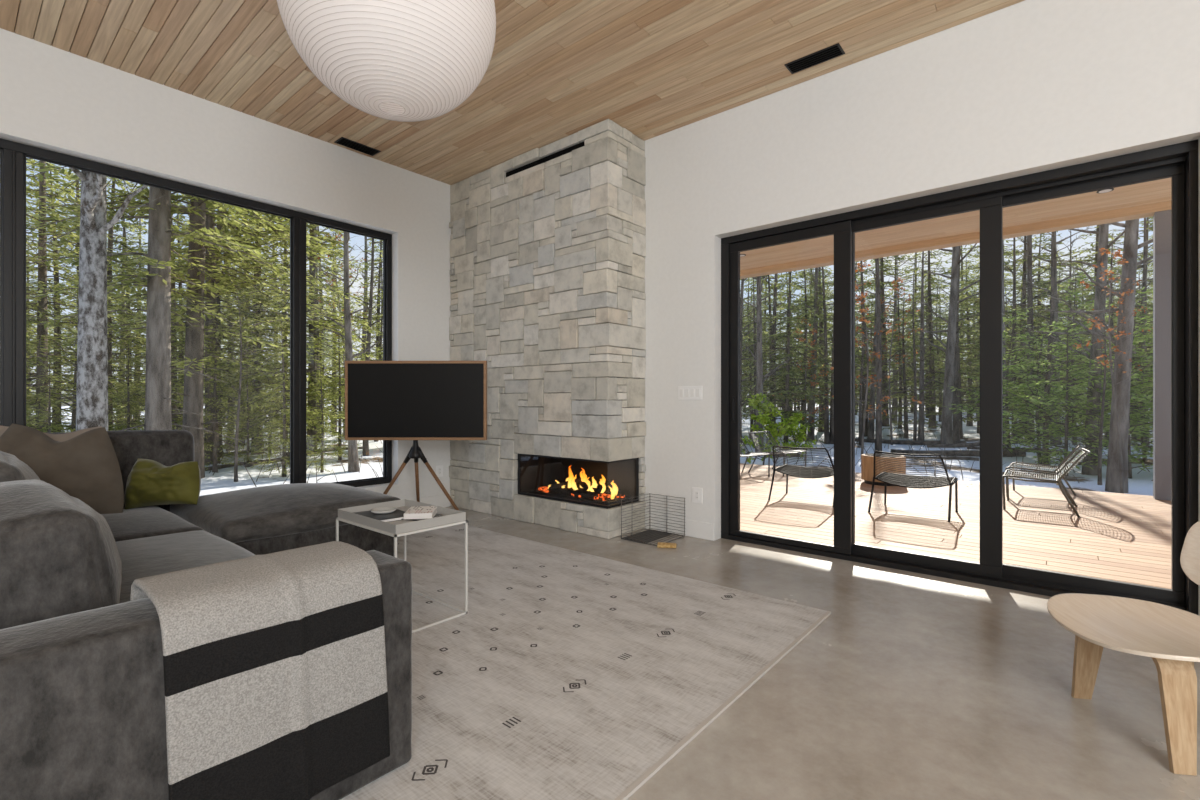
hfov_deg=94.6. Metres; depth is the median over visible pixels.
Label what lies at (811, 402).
bare tree
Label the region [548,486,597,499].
log
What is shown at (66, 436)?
throw pillow
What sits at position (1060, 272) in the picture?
pine
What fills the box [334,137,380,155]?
ceiling vent
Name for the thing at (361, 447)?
fallen log
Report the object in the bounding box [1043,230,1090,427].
bare tree
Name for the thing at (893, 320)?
pine
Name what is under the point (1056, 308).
bare tree
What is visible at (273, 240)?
bare tree
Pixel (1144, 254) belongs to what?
bare tree
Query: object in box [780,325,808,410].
pine
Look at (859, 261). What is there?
hemlock
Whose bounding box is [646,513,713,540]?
baseboard
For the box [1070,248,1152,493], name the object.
sapling
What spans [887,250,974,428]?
pine
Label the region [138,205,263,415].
hemlock
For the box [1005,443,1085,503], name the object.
lounge chair
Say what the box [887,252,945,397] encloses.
hemlock
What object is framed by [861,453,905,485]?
table
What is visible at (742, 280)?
bare tree
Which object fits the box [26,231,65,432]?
hemlock
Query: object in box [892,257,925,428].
bare tree
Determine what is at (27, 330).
hemlock
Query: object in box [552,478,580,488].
log
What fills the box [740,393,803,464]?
leafy bush
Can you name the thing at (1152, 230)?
pine
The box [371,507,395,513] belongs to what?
dish
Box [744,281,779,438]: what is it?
bare tree
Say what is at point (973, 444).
fallen log
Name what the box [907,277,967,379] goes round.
pine
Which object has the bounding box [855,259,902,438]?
bare tree
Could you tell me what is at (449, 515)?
tray
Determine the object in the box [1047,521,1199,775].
lounge chair
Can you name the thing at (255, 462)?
fallen log
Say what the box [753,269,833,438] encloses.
pine
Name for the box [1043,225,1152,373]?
pine
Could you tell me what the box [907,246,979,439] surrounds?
bare tree
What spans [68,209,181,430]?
hemlock
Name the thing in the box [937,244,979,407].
hemlock
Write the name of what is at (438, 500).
baseboard
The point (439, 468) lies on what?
wall outlet
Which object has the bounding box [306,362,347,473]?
young hemlock
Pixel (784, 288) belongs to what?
hemlock
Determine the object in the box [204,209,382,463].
hemlock
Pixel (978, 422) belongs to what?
bare tree
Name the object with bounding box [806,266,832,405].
hemlock
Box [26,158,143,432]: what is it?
hemlock
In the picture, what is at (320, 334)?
hemlock
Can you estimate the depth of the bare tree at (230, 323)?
16.48 m
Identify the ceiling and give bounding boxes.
[0,0,1023,184]
[740,177,1171,270]
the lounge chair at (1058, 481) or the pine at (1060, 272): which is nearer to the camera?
the lounge chair at (1058, 481)
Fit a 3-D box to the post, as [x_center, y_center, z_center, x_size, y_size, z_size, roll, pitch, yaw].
[6.977,-0.542,6.780,0.280,3.525,0.200,0,0,40]
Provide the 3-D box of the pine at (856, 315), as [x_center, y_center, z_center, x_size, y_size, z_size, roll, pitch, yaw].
[17.193,-2.269,37.006,2.687,7.042,3.015,0,0,-44]
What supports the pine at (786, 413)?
on the ground
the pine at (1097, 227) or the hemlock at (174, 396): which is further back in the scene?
the pine at (1097, 227)
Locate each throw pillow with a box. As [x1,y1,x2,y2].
[0,423,123,513]
[0,426,101,441]
[124,458,200,508]
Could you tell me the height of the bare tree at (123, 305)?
10.310 m
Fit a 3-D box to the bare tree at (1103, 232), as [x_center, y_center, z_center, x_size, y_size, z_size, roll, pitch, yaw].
[10.758,-3.965,11.924,2.064,11.643,2.392,0,0,-39]
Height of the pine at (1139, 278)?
8.920 m
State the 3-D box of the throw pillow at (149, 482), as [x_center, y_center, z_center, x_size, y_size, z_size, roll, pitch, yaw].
[-2.817,0.537,3.586,0.419,0.315,0.263,0,0,-18]
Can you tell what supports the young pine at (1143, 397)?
on the ground
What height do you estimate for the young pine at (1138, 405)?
4.146 m
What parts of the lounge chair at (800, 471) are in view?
leg, leg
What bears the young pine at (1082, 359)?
on the ground
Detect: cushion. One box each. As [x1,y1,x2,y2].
[0,451,39,481]
[0,479,121,628]
[49,430,193,507]
[101,506,204,541]
[116,530,254,603]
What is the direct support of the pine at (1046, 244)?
on the ground
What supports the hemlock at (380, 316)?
on the ground
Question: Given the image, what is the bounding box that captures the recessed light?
[1096,188,1113,192]
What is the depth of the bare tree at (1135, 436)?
19.07 m
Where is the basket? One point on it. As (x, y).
(647, 536)
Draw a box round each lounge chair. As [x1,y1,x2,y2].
[740,437,769,476]
[748,431,806,475]
[768,445,833,506]
[868,451,957,521]
[1003,448,1090,517]
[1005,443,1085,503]
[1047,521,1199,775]
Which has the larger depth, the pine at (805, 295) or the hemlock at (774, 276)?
the hemlock at (774, 276)
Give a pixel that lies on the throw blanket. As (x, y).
(274, 664)
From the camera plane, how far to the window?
3.99 m
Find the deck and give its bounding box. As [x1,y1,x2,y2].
[740,463,1170,588]
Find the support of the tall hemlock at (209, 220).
on the ground
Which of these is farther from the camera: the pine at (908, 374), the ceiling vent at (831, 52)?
the pine at (908, 374)
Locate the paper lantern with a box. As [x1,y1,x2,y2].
[277,0,495,121]
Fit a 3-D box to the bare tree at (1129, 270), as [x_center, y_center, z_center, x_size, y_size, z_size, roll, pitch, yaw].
[9.371,-4.234,9.816,2.173,12.256,2.518,0,0,-37]
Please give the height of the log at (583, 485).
0.067 m
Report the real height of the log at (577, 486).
0.077 m
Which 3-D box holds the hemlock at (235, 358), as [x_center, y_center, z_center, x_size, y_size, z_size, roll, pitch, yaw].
[-11.487,-2.517,17.987,3.320,8.432,2.920,0,0,-13]
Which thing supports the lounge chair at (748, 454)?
on the deck
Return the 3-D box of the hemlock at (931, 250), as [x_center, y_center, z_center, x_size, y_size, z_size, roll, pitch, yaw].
[24.156,-5.303,40.072,5.194,12.982,4.764,0,0,-32]
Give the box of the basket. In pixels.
[621,493,684,545]
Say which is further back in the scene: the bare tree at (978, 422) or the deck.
the bare tree at (978, 422)
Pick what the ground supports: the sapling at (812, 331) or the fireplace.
the sapling at (812, 331)
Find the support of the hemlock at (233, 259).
on the ground
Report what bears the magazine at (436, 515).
in the tray at (449, 515)
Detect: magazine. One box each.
[354,509,404,521]
[401,514,441,520]
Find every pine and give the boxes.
[740,278,770,437]
[741,271,833,444]
[741,275,790,447]
[742,274,815,440]
[742,279,796,426]
[742,280,798,401]
[742,298,753,413]
[743,282,767,410]
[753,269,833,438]
[753,271,831,428]
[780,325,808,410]
[781,267,861,431]
[790,273,875,443]
[792,274,831,403]
[794,268,830,392]
[816,259,919,436]
[829,321,875,412]
[855,254,940,426]
[855,293,892,411]
[855,299,907,418]
[855,315,869,414]
[865,284,942,437]
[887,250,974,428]
[888,320,918,406]
[890,274,961,421]
[898,318,935,411]
[902,290,944,417]
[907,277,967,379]
[909,267,1016,437]
[931,239,1044,384]
[934,252,1011,425]
[936,324,967,403]
[939,245,1018,417]
[943,307,1063,452]
[959,278,979,409]
[967,235,1081,435]
[973,280,1034,408]
[1003,318,1111,475]
[1003,322,1105,464]
[1004,233,1087,426]
[1007,231,1101,439]
[1008,266,1109,417]
[1017,271,1145,444]
[1033,257,1086,373]
[1039,341,1141,456]
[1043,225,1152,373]
[1054,303,1152,478]
[1059,266,1107,398]
[1061,266,1114,406]
[1062,235,1152,418]
[1074,321,1152,462]
[1077,217,1152,430]
[1100,286,1152,453]
[1106,287,1152,410]
[1131,329,1152,424]
[1135,230,1152,379]
[1135,268,1152,376]
[1136,270,1152,422]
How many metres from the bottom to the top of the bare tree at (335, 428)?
9.087 m
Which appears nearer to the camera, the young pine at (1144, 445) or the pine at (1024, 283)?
the young pine at (1144, 445)
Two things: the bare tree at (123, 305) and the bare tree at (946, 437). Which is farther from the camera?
the bare tree at (123, 305)
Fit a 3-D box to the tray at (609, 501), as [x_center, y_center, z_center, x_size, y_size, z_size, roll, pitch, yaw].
[-0.220,0.893,5.212,1.010,0.030,0.290,0,0,40]
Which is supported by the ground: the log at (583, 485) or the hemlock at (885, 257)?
the hemlock at (885, 257)
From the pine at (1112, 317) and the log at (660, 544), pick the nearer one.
the log at (660, 544)
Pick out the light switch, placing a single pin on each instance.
(684, 392)
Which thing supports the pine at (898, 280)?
on the ground
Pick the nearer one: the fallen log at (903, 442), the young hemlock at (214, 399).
the young hemlock at (214, 399)
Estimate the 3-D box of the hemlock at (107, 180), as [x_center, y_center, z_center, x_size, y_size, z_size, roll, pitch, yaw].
[-25.173,-4.967,27.973,4.030,12.690,4.464,0,0,6]
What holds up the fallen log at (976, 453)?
on the ground
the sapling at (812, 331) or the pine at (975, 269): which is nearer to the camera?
the sapling at (812, 331)
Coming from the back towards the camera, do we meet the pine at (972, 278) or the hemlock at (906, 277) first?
the hemlock at (906, 277)
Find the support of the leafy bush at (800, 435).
on the ground
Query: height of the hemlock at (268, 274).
9.643 m
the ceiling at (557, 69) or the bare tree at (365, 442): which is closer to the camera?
the ceiling at (557, 69)
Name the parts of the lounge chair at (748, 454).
leg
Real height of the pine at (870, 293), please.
8.977 m
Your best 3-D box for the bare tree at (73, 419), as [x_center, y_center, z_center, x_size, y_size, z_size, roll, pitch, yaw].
[-13.345,-2.418,14.095,2.180,8.394,1.911,0,0,8]
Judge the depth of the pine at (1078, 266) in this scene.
32.88 m
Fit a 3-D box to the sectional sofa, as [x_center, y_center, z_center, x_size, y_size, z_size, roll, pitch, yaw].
[-2.410,0.670,2.369,3.583,0.995,1.884,0,0,40]
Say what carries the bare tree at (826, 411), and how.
on the ground
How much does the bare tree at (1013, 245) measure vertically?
9.502 m
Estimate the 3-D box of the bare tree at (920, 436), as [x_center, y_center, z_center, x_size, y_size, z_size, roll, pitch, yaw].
[11.552,-2.668,19.882,1.526,8.609,1.769,0,0,36]
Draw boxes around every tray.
[338,499,465,533]
[529,489,628,504]
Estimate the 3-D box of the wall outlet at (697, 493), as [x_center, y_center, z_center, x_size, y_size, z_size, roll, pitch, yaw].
[0.826,0.810,4.710,0.100,0.130,0.011,0,0,40]
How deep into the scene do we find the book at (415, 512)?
3.02 m
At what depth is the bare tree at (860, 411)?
18.54 m
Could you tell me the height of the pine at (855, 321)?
6.034 m
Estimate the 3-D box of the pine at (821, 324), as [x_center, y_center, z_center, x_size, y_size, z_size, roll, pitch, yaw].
[9.519,-3.159,24.157,3.715,9.737,4.169,0,0,26]
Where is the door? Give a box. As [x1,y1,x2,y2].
[721,139,1197,614]
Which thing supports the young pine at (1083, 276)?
on the ground
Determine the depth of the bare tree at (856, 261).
23.78 m
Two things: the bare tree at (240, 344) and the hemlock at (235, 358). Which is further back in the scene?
the hemlock at (235, 358)
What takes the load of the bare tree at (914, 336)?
on the ground
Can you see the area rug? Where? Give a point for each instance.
(566, 674)
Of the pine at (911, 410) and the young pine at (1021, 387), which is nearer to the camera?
the young pine at (1021, 387)
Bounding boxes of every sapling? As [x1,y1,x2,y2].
[306,233,367,437]
[772,317,833,449]
[830,261,921,454]
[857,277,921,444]
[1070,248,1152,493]
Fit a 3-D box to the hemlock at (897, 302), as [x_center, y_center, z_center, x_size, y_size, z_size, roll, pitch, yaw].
[26.122,-3.991,49.222,3.881,9.858,3.414,0,0,-8]
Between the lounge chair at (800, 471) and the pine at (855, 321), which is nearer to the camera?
the lounge chair at (800, 471)
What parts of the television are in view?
leg, leg, leg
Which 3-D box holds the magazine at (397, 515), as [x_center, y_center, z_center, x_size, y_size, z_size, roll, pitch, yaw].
[-1.208,0.641,3.076,0.236,0.016,0.300,0,0,-42]
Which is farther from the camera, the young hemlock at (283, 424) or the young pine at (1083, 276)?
the young pine at (1083, 276)
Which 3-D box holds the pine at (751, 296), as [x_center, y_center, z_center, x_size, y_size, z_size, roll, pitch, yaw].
[11.411,-3.811,41.993,4.042,10.196,3.886,0,0,-3]
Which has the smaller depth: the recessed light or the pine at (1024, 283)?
the recessed light
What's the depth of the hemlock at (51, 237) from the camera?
20.72 m
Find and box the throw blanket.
[130,541,389,799]
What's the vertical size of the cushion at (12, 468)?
0.605 m
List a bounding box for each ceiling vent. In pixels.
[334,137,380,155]
[784,43,844,73]
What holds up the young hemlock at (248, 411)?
on the ground
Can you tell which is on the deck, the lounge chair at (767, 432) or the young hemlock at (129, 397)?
the lounge chair at (767, 432)
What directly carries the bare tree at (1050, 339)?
on the ground
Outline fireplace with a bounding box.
[449,119,645,538]
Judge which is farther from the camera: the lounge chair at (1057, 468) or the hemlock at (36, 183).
the hemlock at (36, 183)
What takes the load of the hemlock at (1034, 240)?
on the ground
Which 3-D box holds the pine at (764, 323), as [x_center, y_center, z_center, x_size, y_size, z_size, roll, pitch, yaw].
[9.011,-3.078,30.128,4.032,9.416,3.592,0,0,-3]
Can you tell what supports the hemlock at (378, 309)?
on the ground
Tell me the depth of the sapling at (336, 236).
19.07 m
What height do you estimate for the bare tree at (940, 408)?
8.266 m
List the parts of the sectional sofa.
window backrest, arm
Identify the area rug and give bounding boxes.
[341,524,830,799]
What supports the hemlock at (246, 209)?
on the ground
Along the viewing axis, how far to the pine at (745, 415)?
23.98 m
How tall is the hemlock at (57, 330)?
9.400 m
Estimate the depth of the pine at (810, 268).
38.03 m
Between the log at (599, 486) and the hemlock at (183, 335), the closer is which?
the log at (599, 486)
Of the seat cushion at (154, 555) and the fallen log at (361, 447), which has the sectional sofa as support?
the seat cushion at (154, 555)
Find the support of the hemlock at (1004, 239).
on the ground
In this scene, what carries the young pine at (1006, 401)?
on the ground
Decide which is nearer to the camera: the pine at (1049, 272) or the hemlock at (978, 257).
the pine at (1049, 272)
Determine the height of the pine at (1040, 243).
9.506 m
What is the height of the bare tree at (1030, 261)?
11.253 m
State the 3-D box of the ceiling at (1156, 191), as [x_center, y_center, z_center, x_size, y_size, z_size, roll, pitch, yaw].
[2.982,-2.415,6.646,10.398,0.020,5.187,0,0,40]
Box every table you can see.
[336,517,467,632]
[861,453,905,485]
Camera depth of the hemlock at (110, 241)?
14.49 m
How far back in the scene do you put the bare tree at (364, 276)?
23.94 m
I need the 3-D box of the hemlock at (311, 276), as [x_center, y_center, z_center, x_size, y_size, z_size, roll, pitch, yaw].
[-8.501,-3.798,15.720,4.011,10.930,4.373,0,0,-29]
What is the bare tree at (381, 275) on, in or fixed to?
on the ground
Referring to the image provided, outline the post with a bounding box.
[1153,210,1170,500]
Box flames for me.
[548,466,617,498]
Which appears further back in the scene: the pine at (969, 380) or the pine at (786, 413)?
the pine at (969, 380)
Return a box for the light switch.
[678,386,701,399]
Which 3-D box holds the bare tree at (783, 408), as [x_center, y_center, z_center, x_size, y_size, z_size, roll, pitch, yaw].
[7.574,-2.514,23.095,2.178,8.389,1.910,0,0,10]
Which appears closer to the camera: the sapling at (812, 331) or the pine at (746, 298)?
the sapling at (812, 331)
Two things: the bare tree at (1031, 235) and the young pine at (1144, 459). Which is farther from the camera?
the bare tree at (1031, 235)
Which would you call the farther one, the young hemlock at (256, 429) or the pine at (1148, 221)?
the pine at (1148, 221)
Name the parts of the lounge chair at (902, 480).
leg, leg, leg, leg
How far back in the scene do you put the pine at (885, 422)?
24.93 m
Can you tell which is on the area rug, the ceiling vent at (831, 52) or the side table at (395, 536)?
the side table at (395, 536)
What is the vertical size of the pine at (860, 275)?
9.262 m
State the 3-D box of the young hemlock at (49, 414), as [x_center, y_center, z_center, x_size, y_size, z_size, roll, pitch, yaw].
[-10.133,0.396,10.248,0.856,2.470,0.973,0,0,-25]
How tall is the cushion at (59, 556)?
0.516 m
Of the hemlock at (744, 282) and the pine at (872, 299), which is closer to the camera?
the pine at (872, 299)
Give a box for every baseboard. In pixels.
[410,494,448,506]
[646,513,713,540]
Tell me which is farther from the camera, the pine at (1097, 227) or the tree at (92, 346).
the pine at (1097, 227)
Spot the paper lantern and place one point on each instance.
(393, 60)
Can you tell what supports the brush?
on the ground
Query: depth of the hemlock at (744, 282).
41.30 m
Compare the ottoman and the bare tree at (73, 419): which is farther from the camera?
the bare tree at (73, 419)
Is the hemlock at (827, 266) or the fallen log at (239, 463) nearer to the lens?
the fallen log at (239, 463)
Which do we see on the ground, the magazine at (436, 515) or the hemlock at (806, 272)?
the hemlock at (806, 272)
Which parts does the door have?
handle, sliding panel, sliding panel, sliding panel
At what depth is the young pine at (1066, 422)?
11.80 m
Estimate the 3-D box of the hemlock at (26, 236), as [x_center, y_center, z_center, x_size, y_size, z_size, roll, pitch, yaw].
[-24.820,-2.969,23.737,3.500,8.748,3.211,0,0,34]
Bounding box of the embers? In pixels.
[538,486,624,500]
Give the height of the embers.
0.028 m
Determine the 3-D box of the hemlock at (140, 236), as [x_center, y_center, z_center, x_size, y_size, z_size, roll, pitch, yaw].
[-20.001,-3.756,24.040,3.258,10.261,3.609,0,0,-32]
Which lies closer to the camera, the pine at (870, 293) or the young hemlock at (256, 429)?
the young hemlock at (256, 429)
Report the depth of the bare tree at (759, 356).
15.32 m
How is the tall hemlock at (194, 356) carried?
on the ground
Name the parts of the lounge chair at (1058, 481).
leg, leg, rail, rail, leg, leg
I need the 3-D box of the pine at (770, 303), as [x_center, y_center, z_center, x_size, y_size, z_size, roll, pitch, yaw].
[6.071,-2.017,19.966,3.221,7.522,2.870,0,0,34]
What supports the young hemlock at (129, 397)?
on the ground
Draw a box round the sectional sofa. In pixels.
[0,430,411,799]
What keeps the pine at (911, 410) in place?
on the ground
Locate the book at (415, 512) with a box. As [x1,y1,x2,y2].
[404,506,436,518]
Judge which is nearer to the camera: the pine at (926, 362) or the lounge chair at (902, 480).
the lounge chair at (902, 480)
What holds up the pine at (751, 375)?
on the ground
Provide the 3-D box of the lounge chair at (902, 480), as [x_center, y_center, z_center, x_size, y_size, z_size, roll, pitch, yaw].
[3.383,0.884,5.989,0.767,0.683,0.758,0,0,40]
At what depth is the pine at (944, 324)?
40.10 m
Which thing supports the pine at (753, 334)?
on the ground
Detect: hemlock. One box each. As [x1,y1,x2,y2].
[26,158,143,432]
[26,159,79,430]
[26,163,289,441]
[26,165,134,432]
[26,172,138,415]
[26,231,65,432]
[26,236,68,426]
[26,330,50,421]
[26,357,72,432]
[27,176,183,432]
[28,177,320,477]
[52,180,134,412]
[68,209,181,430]
[107,201,289,463]
[108,338,144,430]
[112,192,236,429]
[112,208,147,425]
[124,199,289,457]
[131,193,226,429]
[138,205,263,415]
[171,207,344,454]
[183,305,252,471]
[203,209,307,433]
[203,214,289,445]
[203,259,239,403]
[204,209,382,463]
[221,360,270,462]
[227,224,374,449]
[235,216,342,444]
[249,348,289,455]
[250,321,322,476]
[288,224,360,437]
[306,230,360,429]
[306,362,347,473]
[307,323,371,459]
[328,299,359,419]
[332,241,382,420]
[337,238,382,428]
[740,282,752,411]
[742,276,785,394]
[767,288,806,407]
[781,266,833,409]
[792,313,817,409]
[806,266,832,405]
[828,261,872,381]
[857,257,917,408]
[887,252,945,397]
[887,302,918,405]
[900,250,946,410]
[919,283,966,411]
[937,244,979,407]
[959,257,979,395]
[1003,239,1026,342]
[1004,237,1046,378]
[1043,242,1067,321]
[1059,266,1090,403]
[1085,245,1120,318]
[1138,226,1152,343]
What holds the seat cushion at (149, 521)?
on the sectional sofa
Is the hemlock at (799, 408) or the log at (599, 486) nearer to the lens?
the log at (599, 486)
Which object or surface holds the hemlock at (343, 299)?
on the ground
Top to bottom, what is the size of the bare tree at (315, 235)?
12.706 m
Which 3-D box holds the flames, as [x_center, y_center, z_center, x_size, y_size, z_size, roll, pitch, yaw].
[-0.150,0.747,5.159,0.777,0.275,0.263,0,0,40]
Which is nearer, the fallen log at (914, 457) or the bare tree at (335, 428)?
the fallen log at (914, 457)
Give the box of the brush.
[67,422,1152,486]
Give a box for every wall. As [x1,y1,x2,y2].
[0,28,451,505]
[640,0,1199,615]
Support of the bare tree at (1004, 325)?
on the ground
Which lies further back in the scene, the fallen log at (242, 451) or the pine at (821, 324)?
the pine at (821, 324)
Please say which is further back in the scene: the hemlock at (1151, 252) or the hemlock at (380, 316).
the hemlock at (1151, 252)
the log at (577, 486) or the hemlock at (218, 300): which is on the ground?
the hemlock at (218, 300)
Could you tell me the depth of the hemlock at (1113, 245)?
48.87 m
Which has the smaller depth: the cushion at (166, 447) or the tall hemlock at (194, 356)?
the cushion at (166, 447)
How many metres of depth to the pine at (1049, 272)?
38.10 m
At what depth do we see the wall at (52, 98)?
4.63 m
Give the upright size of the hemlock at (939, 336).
10.016 m
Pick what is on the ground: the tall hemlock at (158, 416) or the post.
the tall hemlock at (158, 416)
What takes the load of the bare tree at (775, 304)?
on the ground
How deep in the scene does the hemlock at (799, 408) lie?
45.15 m
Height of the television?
1.516 m
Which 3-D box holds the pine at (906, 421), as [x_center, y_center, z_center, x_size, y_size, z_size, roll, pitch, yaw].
[11.697,-1.370,21.171,3.106,6.113,2.669,0,0,-6]
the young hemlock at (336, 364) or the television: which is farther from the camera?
the young hemlock at (336, 364)
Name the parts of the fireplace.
firebox frame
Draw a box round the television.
[345,361,486,523]
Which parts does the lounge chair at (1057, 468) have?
leg, rail, leg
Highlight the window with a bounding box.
[0,138,391,486]
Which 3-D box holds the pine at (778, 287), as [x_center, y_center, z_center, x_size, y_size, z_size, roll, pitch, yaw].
[8.766,-3.597,25.799,4.043,10.488,3.902,0,0,-15]
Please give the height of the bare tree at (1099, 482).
3.887 m
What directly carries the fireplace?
on the floor
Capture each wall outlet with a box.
[436,465,442,476]
[692,487,702,503]
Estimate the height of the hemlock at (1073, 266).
11.255 m
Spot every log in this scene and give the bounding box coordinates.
[205,457,281,470]
[223,447,280,455]
[244,452,316,466]
[286,446,362,455]
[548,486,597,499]
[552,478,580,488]
[565,485,610,494]
[579,480,588,489]
[596,482,602,492]
[657,542,676,547]
[855,438,965,444]
[890,449,1025,456]
[906,456,978,460]
[927,442,1017,447]
[967,447,1063,451]
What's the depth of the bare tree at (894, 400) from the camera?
27.80 m
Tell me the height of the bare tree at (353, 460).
9.192 m
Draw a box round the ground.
[31,404,1152,495]
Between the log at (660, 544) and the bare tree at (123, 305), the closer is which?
the log at (660, 544)
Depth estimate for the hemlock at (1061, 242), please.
49.36 m
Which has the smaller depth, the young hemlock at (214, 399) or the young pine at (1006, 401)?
the young hemlock at (214, 399)
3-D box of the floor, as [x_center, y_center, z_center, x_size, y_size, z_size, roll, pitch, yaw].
[-0.277,1.270,0.416,9.960,0.200,8.280,0,0,40]
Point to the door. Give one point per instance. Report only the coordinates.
(1179, 161)
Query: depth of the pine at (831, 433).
18.94 m
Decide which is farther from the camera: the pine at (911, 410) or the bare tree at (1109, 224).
the pine at (911, 410)
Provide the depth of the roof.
3.46 m
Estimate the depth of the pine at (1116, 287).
24.92 m
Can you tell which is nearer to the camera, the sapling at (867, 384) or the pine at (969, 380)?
the sapling at (867, 384)
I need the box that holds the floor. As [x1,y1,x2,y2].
[445,506,1199,799]
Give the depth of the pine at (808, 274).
31.04 m
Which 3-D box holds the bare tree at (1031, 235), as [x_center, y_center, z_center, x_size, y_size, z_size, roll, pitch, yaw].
[14.747,-2.680,19.044,1.892,8.497,2.240,0,0,23]
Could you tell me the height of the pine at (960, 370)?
6.745 m
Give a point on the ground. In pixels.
(1141, 483)
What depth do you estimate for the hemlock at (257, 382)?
14.88 m
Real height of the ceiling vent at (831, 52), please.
0.010 m
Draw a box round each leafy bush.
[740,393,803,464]
[778,412,816,458]
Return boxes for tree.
[28,181,116,430]
[52,167,159,430]
[112,180,141,428]
[202,286,268,481]
[221,226,269,450]
[267,240,306,413]
[288,225,343,441]
[308,238,382,455]
[310,232,382,471]
[326,232,343,435]
[340,236,374,360]
[354,240,382,441]
[740,276,793,451]
[740,278,773,454]
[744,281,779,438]
[761,273,805,444]
[767,272,809,427]
[784,267,832,441]
[801,266,833,443]
[828,261,883,445]
[833,261,869,388]
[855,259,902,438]
[858,258,934,453]
[885,255,911,423]
[891,259,942,439]
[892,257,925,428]
[899,251,941,439]
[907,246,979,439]
[908,243,1005,443]
[925,273,964,421]
[960,253,979,432]
[967,238,1033,434]
[973,255,1029,446]
[1005,231,1103,464]
[1007,235,1063,437]
[1010,235,1078,441]
[1011,226,1095,444]
[1031,221,1152,475]
[1039,219,1152,492]
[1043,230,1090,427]
[1060,291,1138,484]
[1077,224,1136,443]
[1107,218,1152,444]
[1108,229,1152,440]
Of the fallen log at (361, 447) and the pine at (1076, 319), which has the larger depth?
the pine at (1076, 319)
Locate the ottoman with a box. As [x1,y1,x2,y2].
[170,482,400,556]
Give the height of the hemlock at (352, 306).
10.096 m
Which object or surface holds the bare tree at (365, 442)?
on the ground
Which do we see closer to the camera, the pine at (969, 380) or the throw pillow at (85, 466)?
the throw pillow at (85, 466)
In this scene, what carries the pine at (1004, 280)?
on the ground
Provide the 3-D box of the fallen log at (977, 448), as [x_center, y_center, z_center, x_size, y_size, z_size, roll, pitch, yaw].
[11.901,1.426,15.997,0.220,0.154,2.424,0,0,-29]
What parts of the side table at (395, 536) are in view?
leg, leg, frame, leg, floor frame, leg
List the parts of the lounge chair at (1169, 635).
seat, leg frame, backrest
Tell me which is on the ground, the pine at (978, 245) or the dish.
the pine at (978, 245)
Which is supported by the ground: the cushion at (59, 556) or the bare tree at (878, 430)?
the bare tree at (878, 430)
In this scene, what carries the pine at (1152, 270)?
on the ground
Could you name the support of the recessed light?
in the ceiling at (1156, 191)
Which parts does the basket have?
upright rod, upright rod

